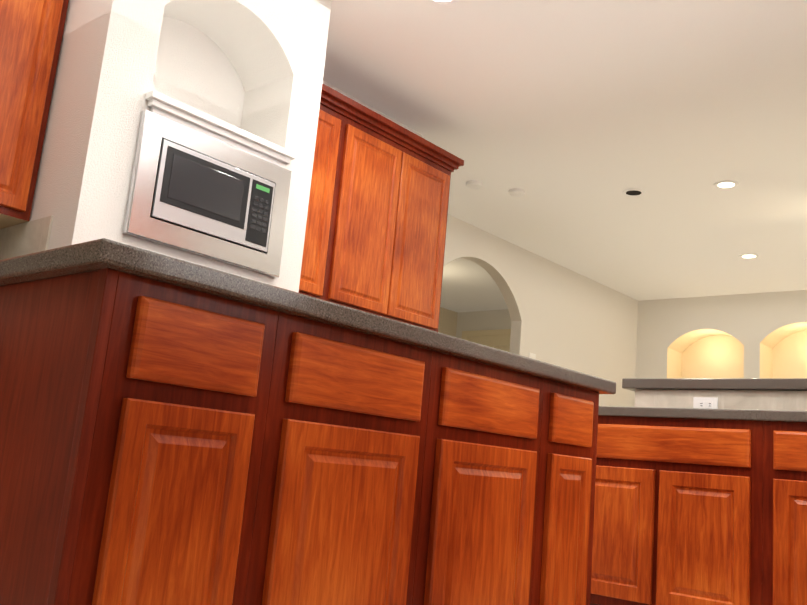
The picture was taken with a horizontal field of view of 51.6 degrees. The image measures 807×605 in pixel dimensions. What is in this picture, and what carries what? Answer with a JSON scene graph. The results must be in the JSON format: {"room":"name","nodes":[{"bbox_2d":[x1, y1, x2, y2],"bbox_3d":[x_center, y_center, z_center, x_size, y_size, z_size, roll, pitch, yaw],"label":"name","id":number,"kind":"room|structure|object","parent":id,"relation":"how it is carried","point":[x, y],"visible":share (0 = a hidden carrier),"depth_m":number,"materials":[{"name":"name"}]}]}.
{"room":"kitchen","nodes":[
{"label":"kitchen","id":0,"kind":"room"},
{"bbox_2d":[322,81,421,136],"bbox_3d":[-2.282,-0.460,2.928,0.120,2.800,6.900,-5,-15,41],"label":"wall","id":1,"kind":"structure","parent":0,"point":[369,107],"depth_m":5.31,"materials":[{"name":"white paint"}]},
{"bbox_2d":[0,216,52,259],"bbox_3d":[-1.535,-0.078,3.274,0.489,0.481,0.009,-5,-15,41],"label":"tile backsplash","id":2,"kind":"structure","parent":1,"relation":"attached to","point":[29,237],"depth_m":3.26,"materials":[{"name":"beige tile"}]},
{"bbox_2d":[0,0,68,228],"bbox_3d":[-1.646,-0.878,3.354,0.330,1.092,0.348,-5,-15,41],"label":"upper cabinet","id":3,"kind":"object","parent":1,"relation":"attached to","point":[31,33],"visible":1,"depth_m":3.26,"materials":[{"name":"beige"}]},
{"bbox_2d":[299,95,350,301],"bbox_3d":[-0.652,-0.571,4.476,0.330,1.092,0.500,-5,-15,41],"label":"upper cabinet","id":4,"kind":"object","parent":1,"relation":"attached to","point":[326,189],"depth_m":4.50,"materials":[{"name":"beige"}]},
{"bbox_2d":[331,111,406,318],"bbox_3d":[-0.329,-0.471,4.840,0.330,1.092,0.494,-5,-15,41],"label":"upper cabinet","id":5,"kind":"object","parent":1,"relation":"attached to","point":[375,232],"depth_m":4.75,"materials":[{"name":"brown wood"}]},
{"bbox_2d":[391,139,457,331],"bbox_3d":[-0.008,-0.372,5.202,0.330,1.092,0.494,-5,-15,41],"label":"upper cabinet","id":6,"kind":"object","parent":1,"relation":"attached to","point":[419,265],"depth_m":5.10,"materials":[{"name":"brown wood"}]},
{"bbox_2d":[438,307,457,336],"bbox_3d":[-1.151,0.972,9.772,0.120,2.800,5.420,-5,-15,41],"label":"wall","id":7,"kind":"structure","parent":0,"point":[447,322],"depth_m":11.80,"materials":[{"name":"beige paint"}]},
{"bbox_2d":[444,214,637,406],"bbox_3d":[0.972,0.820,8.014,0.120,2.800,5.300,-5,-15,41],"label":"wall","id":8,"kind":"structure","parent":0,"point":[562,316],"depth_m":8.73,"materials":[{"name":"white paint"}]},
{"bbox_2d":[529,352,535,359],"bbox_3d":[1.277,0.564,8.290,0.008,0.120,0.120,-5,-15,41],"label":"light switch","id":9,"kind":"object","parent":8,"relation":"attached to","point":[532,355],"visible":0.42,"depth_m":8.29,"materials":[{"name":"white plastic"}]},
{"bbox_2d":[323,0,806,311],"bbox_3d":[0.459,-1.366,4.633,9.700,0.100,13.000,-5,-15,41],"label":"ceiling","id":10,"kind":"structure","parent":0,"point":[573,119],"depth_m":5.25,"materials":[{"name":"white paint"}]},
{"bbox_2d":[427,0,458,4],"bbox_3d":[0.180,-1.466,3.953,0.206,0.010,0.206,-5,-15,41],"label":"recessed light","id":11,"kind":"object","parent":10,"relation":"in","point":[443,2],"visible":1,"depth_m":4.02,"materials":[{"name":"white"}]},
{"bbox_2d":[466,181,482,189],"bbox_3d":[0.554,-0.916,6.540,0.130,0.036,0.130,-5,-15,41],"label":"smoke detector","id":12,"kind":"object","parent":10,"relation":"attached to","point":[474,185],"visible":1,"depth_m":6.50,"materials":[{"name":"white plastic"}]},
{"bbox_2d":[509,188,524,196],"bbox_3d":[0.900,-0.868,6.630,0.130,0.036,0.130,-5,-15,41],"label":"smoke detector","id":13,"kind":"object","parent":10,"relation":"attached to","point":[515,192],"visible":1,"depth_m":6.59,"materials":[{"name":"white plastic"}]},
{"bbox_2d":[622,188,644,196],"bbox_3d":[1.770,-0.844,6.424,0.176,0.010,0.176,-5,-15,41],"label":"recessed light","id":14,"kind":"object","parent":10,"relation":"in","point":[633,192],"visible":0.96,"depth_m":6.42,"materials":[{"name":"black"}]},
{"bbox_2d":[713,180,738,188],"bbox_3d":[2.353,-0.857,6.088,0.176,0.010,0.176,-5,-15,41],"label":"recessed light","id":15,"kind":"object","parent":10,"relation":"in","point":[727,184],"visible":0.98,"depth_m":6.08,"materials":[{"name":"white"}]},
{"bbox_2d":[739,253,758,258],"bbox_3d":[3.249,-0.434,7.852,0.176,0.010,0.176,-5,-15,41],"label":"recessed light","id":16,"kind":"object","parent":10,"relation":"in","point":[749,256],"visible":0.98,"depth_m":7.84,"materials":[{"name":"white"}]},
{"bbox_2d":[456,290,806,405],"bbox_3d":[4.303,1.277,8.837,9.540,2.800,0.420,-5,-15,41],"label":"wall","id":17,"kind":"structure","parent":0,"point":[757,335],"depth_m":9.68,"materials":[{"name":"white paint"}]},
{"bbox_2d":[462,329,510,351],"bbox_3d":[1.084,1.604,11.258,1.000,2.520,0.078,-5,-15,41],"label":"hall door","id":18,"kind":"structure","parent":17,"relation":"in","point":[493,338],"depth_m":11.48,"materials":[{"name":"beige"}]},
{"bbox_3d":[0.206,1.470,4.082,9.700,0.100,13.000,-5,-15,41],"label":"floor","id":19,"kind":"structure","parent":0,"visible":0},
{"bbox_2d":[0,268,295,604],"bbox_3d":[-0.652,0.427,1.677,0.670,0.876,0.380,-5,-15,41],"label":"base cabinet","id":20,"kind":"object","parent":19,"relation":"on","point":[162,443],"depth_m":1.47,"materials":[{"name":"brown wood"}]},
{"bbox_2d":[6,0,331,292],"bbox_3d":[-1.089,-0.209,3.671,0.679,2.800,1.098,-5,-15,41],"label":"wall","id":21,"kind":"structure","parent":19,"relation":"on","point":[255,67],"depth_m":3.65,"materials":[{"name":"white paint"}]},
{"bbox_2d":[122,109,291,277],"bbox_3d":[-0.784,-0.432,3.488,0.042,0.500,0.760,-5,-15,41],"label":"built-in microwave","id":22,"kind":"object","parent":21,"relation":"attached to","point":[192,191],"visible":1,"depth_m":3.43,"materials":[{"name":"silver metal"}]},
{"bbox_2d":[145,90,295,167],"bbox_3d":[-0.755,-0.716,3.540,0.055,0.076,0.750,-5,-15,41],"label":"niche shelf","id":23,"kind":"object","parent":21,"relation":"attached to","point":[167,107],"visible":0.9,"depth_m":3.49,"materials":[{"name":"white"}]},
{"bbox_2d":[264,316,447,604],"bbox_3d":[-0.359,0.514,1.993,0.650,0.876,0.500,-5,-15,41],"label":"base cabinet","id":24,"kind":"object","parent":19,"relation":"on","point":[354,510],"depth_m":1.81,"materials":[{"name":"brown wood"}]},
{"bbox_2d":[0,238,615,393],"bbox_3d":[-0.178,0.116,2.269,0.730,0.040,1.820,-5,-15,41],"label":"countertop","id":25,"kind":"structure","parent":24,"relation":"on","point":[94,255],"depth_m":1.61,"materials":[{"name":"grey stone"}]},
{"bbox_2d":[428,355,555,604],"bbox_3d":[-0.027,0.617,2.366,0.650,0.876,0.520,-5,-15,41],"label":"base cabinet","id":26,"kind":"object","parent":19,"relation":"on","point":[494,482],"depth_m":2.19,"materials":[{"name":"brown wood"}]},
{"bbox_2d":[544,382,598,604],"bbox_3d":[0.245,0.703,2.688,0.670,0.876,0.340,-5,-15,41],"label":"base cabinet","id":27,"kind":"object","parent":19,"relation":"on","point":[574,445],"depth_m":2.49,"materials":[{"name":"brown wood"}]},
{"bbox_2d":[590,416,765,604],"bbox_3d":[1.201,0.962,3.577,0.838,0.876,0.620,-5,-15,41],"label":"base cabinet","id":28,"kind":"object","parent":19,"relation":"on","point":[699,512],"depth_m":3.30,"materials":[{"name":"brown wood"}]},
{"bbox_2d":[762,421,806,604],"bbox_3d":[1.827,0.912,3.036,0.820,0.876,0.620,-5,-15,41],"label":"base cabinet","id":29,"kind":"object","parent":19,"relation":"on","point":[784,444],"depth_m":3.05,"materials":[{"name":"brown wood"}]},
{"bbox_3d":[1.729,0.666,1.816,0.645,0.875,2.635,-5,-15,41],"label":"base cabinet","id":30,"kind":"object","parent":19,"relation":"on","visible":0},
{"bbox_2d":[598,406,806,422],"bbox_3d":[1.544,0.491,3.405,1.650,0.040,0.644,-5,-15,41],"label":"countertop","id":31,"kind":"structure","parent":30,"relation":"on","point":[743,415],"depth_m":3.28,"materials":[{"name":"grey stone"}]},
{"bbox_3d":[2.035,0.903,3.393,2.310,1.066,0.120,-5,-15,41],"label":"wall","id":32,"kind":"structure","parent":0,"visible":0},
{"bbox_2d":[622,378,806,390],"bbox_3d":[2.134,0.380,3.602,2.368,0.050,0.415,-5,-15,41],"label":"bar","id":33,"kind":"object","parent":32,"relation":"on","point":[771,384],"visible":0.69,"depth_m":3.91,"materials":[{"name":"grey stone"}]},
{"bbox_2d":[634,389,806,410],"bbox_3d":[2.028,0.442,3.436,2.299,0.149,0.009,-5,-15,41],"label":"tile backsplash","id":34,"kind":"structure","parent":32,"relation":"attached to","point":[763,400],"depth_m":3.88,"materials":[{"name":"beige tile"}]},
{"bbox_2d":[693,397,717,408],"bbox_3d":[1.426,0.483,3.944,0.115,0.070,0.008,-5,-15,41],"label":"electrical outlet","id":35,"kind":"object","parent":34,"relation":"attached to","point":[705,402],"visible":0.92,"depth_m":3.94,"materials":[{"name":"white plastic"}]}
]}

